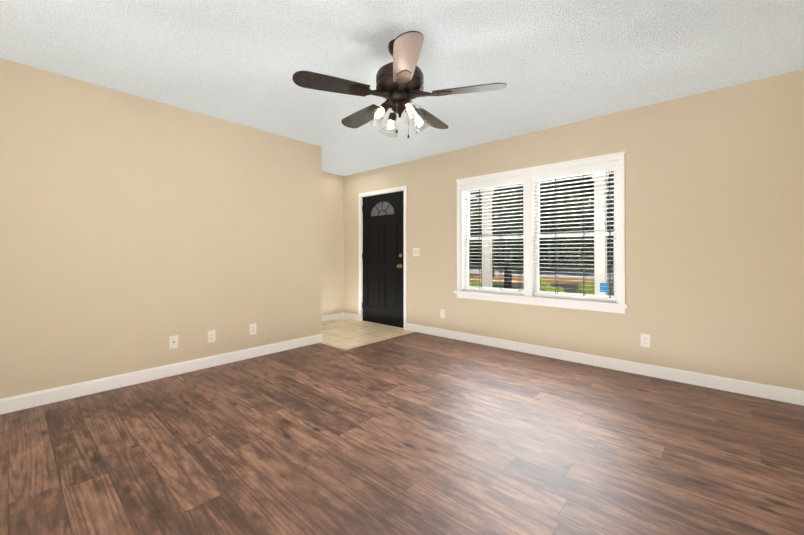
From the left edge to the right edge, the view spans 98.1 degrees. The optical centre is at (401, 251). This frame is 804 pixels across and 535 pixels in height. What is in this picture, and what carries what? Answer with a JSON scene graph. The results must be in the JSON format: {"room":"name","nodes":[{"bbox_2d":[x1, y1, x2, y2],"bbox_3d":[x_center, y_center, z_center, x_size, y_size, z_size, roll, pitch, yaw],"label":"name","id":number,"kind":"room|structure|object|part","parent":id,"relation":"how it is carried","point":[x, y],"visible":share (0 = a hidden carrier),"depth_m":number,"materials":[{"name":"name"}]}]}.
{"room":"empty living room","nodes":[
{"label":"empty living room","id":0,"kind":"room"},
{"bbox_2d":[0,58,321,398],"bbox_3d":[-2.163,-0.105,3.161,0.140,2.440,3.330,0,-1,42],"label":"wall","id":1,"kind":"structure","parent":0,"point":[136,232],"depth_m":2.95,"materials":[{"name":"paint"}]},
{"bbox_2d":[0,333,322,414],"bbox_3d":[-2.044,1.063,3.170,0.018,0.105,3.174,0,-1,42],"label":"baseboard","id":2,"kind":"structure","parent":1,"relation":"attached to","point":[71,391],"depth_m":2.95,"materials":[{"name":"white paint"}]},
{"bbox_2d":[169,335,177,348],"bbox_3d":[-2.062,0.815,3.152,0.014,0.114,0.070,0,-1,42],"label":"outlet","id":3,"kind":"object","parent":1,"relation":"attached to","point":[173,341],"visible":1,"depth_m":3.15,"materials":[{"name":"white plastic"}]},
{"bbox_2d":[208,330,215,342],"bbox_3d":[-1.852,0.822,3.393,0.008,0.114,0.070,0,-1,42],"label":"outlet","id":4,"kind":"object","parent":1,"relation":"attached to","point":[212,336],"visible":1,"depth_m":3.40,"materials":[{"name":"white plastic"}]},
{"bbox_2d":[250,323,255,334],"bbox_3d":[-1.580,0.819,3.700,0.008,0.114,0.070,0,-1,42],"label":"outlet","id":5,"kind":"object","parent":1,"relation":"attached to","point":[252,329],"visible":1,"depth_m":3.69,"materials":[{"name":"white plastic"}]},
{"bbox_2d":[321,172,343,314],"bbox_3d":[-1.416,-0.087,5.639,0.140,2.440,1.370,0,-1,42],"label":"wall","id":6,"kind":"structure","parent":0,"point":[332,293],"depth_m":5.83,"materials":[{"name":"paint"}]},
{"bbox_2d":[321,312,343,321],"bbox_3d":[-1.404,1.080,5.527,0.016,0.105,1.230,0,-1,42],"label":"baseboard","id":7,"kind":"structure","parent":6,"relation":"attached to","point":[336,315],"depth_m":5.80,"materials":[{"name":"white paint"}]},
{"bbox_2d":[319,318,414,349],"bbox_3d":[-0.824,1.125,4.986,1.600,0.007,1.270,0,-1,42],"label":"floor","id":8,"kind":"structure","parent":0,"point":[344,333],"depth_m":4.85,"materials":[{"name":"beige tile"}]},
{"bbox_2d":[0,332,803,534],"bbox_3d":[-0.490,1.171,2.584,5.565,0.120,4.700,0,-1,42],"label":"floor","id":9,"kind":"structure","parent":0,"point":[415,433],"depth_m":1.92,"materials":[{"name":"brown wood"}]},
{"bbox_2d":[0,0,803,175],"bbox_3d":[-0.490,-1.389,2.603,5.565,0.120,4.700,0,-1,42],"label":"ceiling","id":10,"kind":"structure","parent":0,"point":[552,63],"depth_m":2.36,"materials":[{"name":"white paint"}]},
{"bbox_2d":[292,31,506,137],"bbox_3d":[-0.021,-1.028,2.285,1.249,0.607,1.255,0,-1,42],"label":"ceiling fan","id":11,"kind":"object","parent":10,"relation":"hanging from","point":[399,82],"visible":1,"depth_m":2.13,"materials":[{"name":"brown metal"}]},
{"bbox_3d":[-0.133,-0.878,2.185,0.038,0.091,0.038,41,-17,-20],"label":"bulb","id":12,"kind":"part","parent":11,"relation":"part of","materials":[{"name":"white glass"}]},
{"bbox_3d":[-0.073,-0.877,2.363,0.038,0.091,0.038,0,38,-26],"label":"bulb","id":13,"kind":"part","parent":11,"relation":"part of","materials":[{"name":"white glass"}]},
{"bbox_3d":[0.045,-0.879,2.125,0.038,0.091,0.038,0,-38,-26],"label":"bulb","id":14,"kind":"part","parent":11,"relation":"part of","materials":[{"name":"white glass"}]},
{"bbox_3d":[0.105,-0.877,2.303,0.038,0.091,0.038,-41,17,-21],"label":"bulb","id":15,"kind":"part","parent":11,"relation":"part of","materials":[{"name":"white glass"}]},
{"bbox_2d":[344,69,803,390],"bbox_3d":[1.075,-0.097,4.253,5.425,2.440,0.140,0,-1,42],"label":"wall","id":16,"kind":"structure","parent":0,"point":[714,232],"depth_m":3.01,"materials":[{"name":"paint"}]},
{"bbox_2d":[344,312,358,320],"bbox_3d":[-0.844,1.082,5.843,0.373,0.105,0.014,0,-1,42],"label":"baseboard","id":17,"kind":"structure","parent":16,"relation":"attached to","point":[352,316],"depth_m":5.83,"materials":[{"name":"white paint"}]},
{"bbox_2d":[362,191,403,327],"bbox_3d":[-0.316,0.111,5.391,0.911,2.013,0.112,0,-1,42],"label":"door","id":18,"kind":"structure","parent":16,"relation":"in","point":[383,259],"depth_m":5.37,"materials":[{"name":"black paint"}]},
{"bbox_2d":[359,186,406,329],"bbox_3d":[-0.263,0.087,5.446,1.030,2.090,0.188,0,-1,42],"label":"door frame","id":19,"kind":"structure","parent":16,"relation":"attached to","point":[385,191],"depth_m":5.43,"materials":[{"name":"white paint"}]},
{"bbox_2d":[413,248,419,255],"bbox_3d":[0.197,0.003,4.925,0.116,0.116,0.019,0,-1,42],"label":"switch plate","id":20,"kind":"object","parent":16,"relation":"attached to","point":[416,251],"visible":1,"depth_m":4.92,"materials":[{"name":"white plastic"}]},
{"bbox_2d":[440,309,444,317],"bbox_3d":[0.539,0.821,4.623,0.070,0.114,0.008,0,-1,42],"label":"outlet","id":21,"kind":"object","parent":16,"relation":"attached to","point":[442,313],"visible":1,"depth_m":4.62,"materials":[{"name":"white plastic"}]},
{"bbox_2d":[454,151,627,313],"bbox_3d":[1.440,-0.176,3.917,1.884,1.513,0.220,0,-1,42],"label":"window unit","id":22,"kind":"structure","parent":16,"relation":"in","point":[531,277],"depth_m":3.84,"materials":[{"name":"white paint"}]},
{"bbox_2d":[462,177,523,293],"bbox_3d":[1.080,-0.185,4.186,0.794,1.311,0.075,0,-1,42],"label":"window blind","id":23,"kind":"object","parent":22,"relation":"attached to","point":[479,186],"visible":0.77,"depth_m":4.19,"materials":[{"name":"white plastic"}]},
{"bbox_2d":[532,163,616,300],"bbox_3d":[1.749,-0.189,3.590,0.794,1.311,0.080,0,-1,42],"label":"window blind","id":24,"kind":"object","parent":22,"relation":"attached to","point":[584,171],"visible":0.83,"depth_m":3.54,"materials":[{"name":"white plastic"}]},
{"bbox_2d":[407,323,803,405],"bbox_3d":[1.496,1.067,3.769,3.813,0.105,0.014,0,-1,42],"label":"baseboard","id":25,"kind":"structure","parent":16,"relation":"attached to","point":[782,394],"depth_m":3.18,"materials":[{"name":"white paint"}]},
{"bbox_2d":[641,334,649,346],"bbox_3d":[2.198,0.800,3.152,0.070,0.114,0.008,0,-1,42],"label":"outlet","id":26,"kind":"object","parent":16,"relation":"attached to","point":[645,340],"visible":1,"depth_m":3.15,"materials":[{"name":"white plastic"}]},
{"label":"outside","id":27,"kind":"structure","parent":0,"visible":0},
{"bbox_2d":[469,264,613,294],"bbox_3d":[20.962,1.849,30.830,110.000,0.300,66.040,0,-1,42],"label":"ground","id":28,"kind":"structure","parent":27,"point":[564,275],"depth_m":23.36,"materials":[{"name":"grey concrete"}]},
{"bbox_2d":[469,278,480,286],"bbox_3d":[1.619,1.075,8.396,0.654,1.185,0.667,0,-1,42],"label":"bush","id":29,"kind":"object","parent":28,"relation":"on","point":[475,283],"depth_m":8.32,"materials":[{"name":"green plant"}]},
{"bbox_2d":[469,188,504,266],"bbox_3d":[8.136,-7.209,40.477,8.636,18.072,7.801,0,-1,42],"label":"tree","id":30,"kind":"object","parent":28,"relation":"on","point":[503,189],"depth_m":39.75,"materials":[{"name":"green plant"}]},
{"bbox_2d":[492,184,521,276],"bbox_3d":[5.758,-6.814,23.039,8.498,17.030,9.628,0,-1,42],"label":"tree","id":31,"kind":"object","parent":28,"relation":"on","point":[493,239],"depth_m":22.84,"materials":[{"name":"green plant"}]},
{"bbox_2d":[504,185,513,287],"bbox_3d":[5.878,-5.888,15.420,7.142,15.061,8.614,0,-1,42],"label":"tree","id":32,"kind":"object","parent":28,"relation":"on","point":[507,282],"depth_m":15.21,"materials":[{"name":"green plant"}]},
{"bbox_2d":[505,186,558,268],"bbox_3d":[14.373,-6.993,35.254,8.276,17.556,7.510,0,-1,42],"label":"tree","id":33,"kind":"object","parent":28,"relation":"on","point":[549,238],"depth_m":35.38,"materials":[{"name":"green plant"}]},
{"bbox_2d":[539,277,564,292],"bbox_3d":[2.889,1.033,7.056,0.809,1.059,0.784,0,-1,42],"label":"bush","id":34,"kind":"object","parent":28,"relation":"on","point":[544,285],"depth_m":6.85,"materials":[{"name":"green plant"}]},
{"bbox_2d":[540,174,593,270],"bbox_3d":[15.585,-8.047,32.923,6.617,19.649,8.448,0,-1,42],"label":"tree","id":35,"kind":"object","parent":28,"relation":"on","point":[580,261],"depth_m":30.63,"materials":[{"name":"green plant"}]},
{"bbox_2d":[575,281,608,295],"bbox_3d":[3.487,1.124,6.439,0.719,1.178,0.731,0,-1,42],"label":"bush","id":36,"kind":"object","parent":28,"relation":"on","point":[589,290],"depth_m":6.35,"materials":[{"name":"green plant"}]},
{"bbox_2d":[586,172,609,196],"bbox_3d":[19.919,-7.757,32.928,8.405,19.068,7.746,0,-1,42],"label":"tree","id":37,"kind":"object","parent":28,"relation":"on","point":[591,194],"depth_m":32.37,"materials":[{"name":"green plant"}]},
{"bbox_2d":[611,171,613,285],"bbox_3d":[10.128,-5.698,15.931,8.021,14.687,6.074,0,-1,42],"label":"tree","id":38,"kind":"object","parent":28,"relation":"on","point":[612,179],"depth_m":16.39,"materials":[{"name":"green plant"}]},
{"bbox_3d":[1.961,1.335,5.254,11.540,0.352,2.550,0,-1,42],"label":"porch","id":39,"kind":"object","parent":28,"relation":"on","visible":0},
{"bbox_2d":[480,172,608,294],"bbox_3d":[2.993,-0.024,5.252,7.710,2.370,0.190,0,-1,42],"label":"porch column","id":40,"kind":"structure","parent":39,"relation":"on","point":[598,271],"depth_m":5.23,"materials":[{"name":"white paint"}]},
{"bbox_2d":[470,171,611,190],"bbox_3d":[1.978,-1.389,5.293,11.900,0.360,2.600,0,-1,42],"label":"porch roof","id":41,"kind":"structure","parent":40,"relation":"on","point":[545,180],"depth_m":5.80,"materials":[{"name":"white paint"}]},
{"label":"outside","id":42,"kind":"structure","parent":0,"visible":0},
{"bbox_2d":[470,189,613,266],"bbox_3d":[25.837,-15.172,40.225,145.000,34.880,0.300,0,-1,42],"label":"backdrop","id":43,"kind":"structure","parent":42,"point":[563,250],"depth_m":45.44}
]}

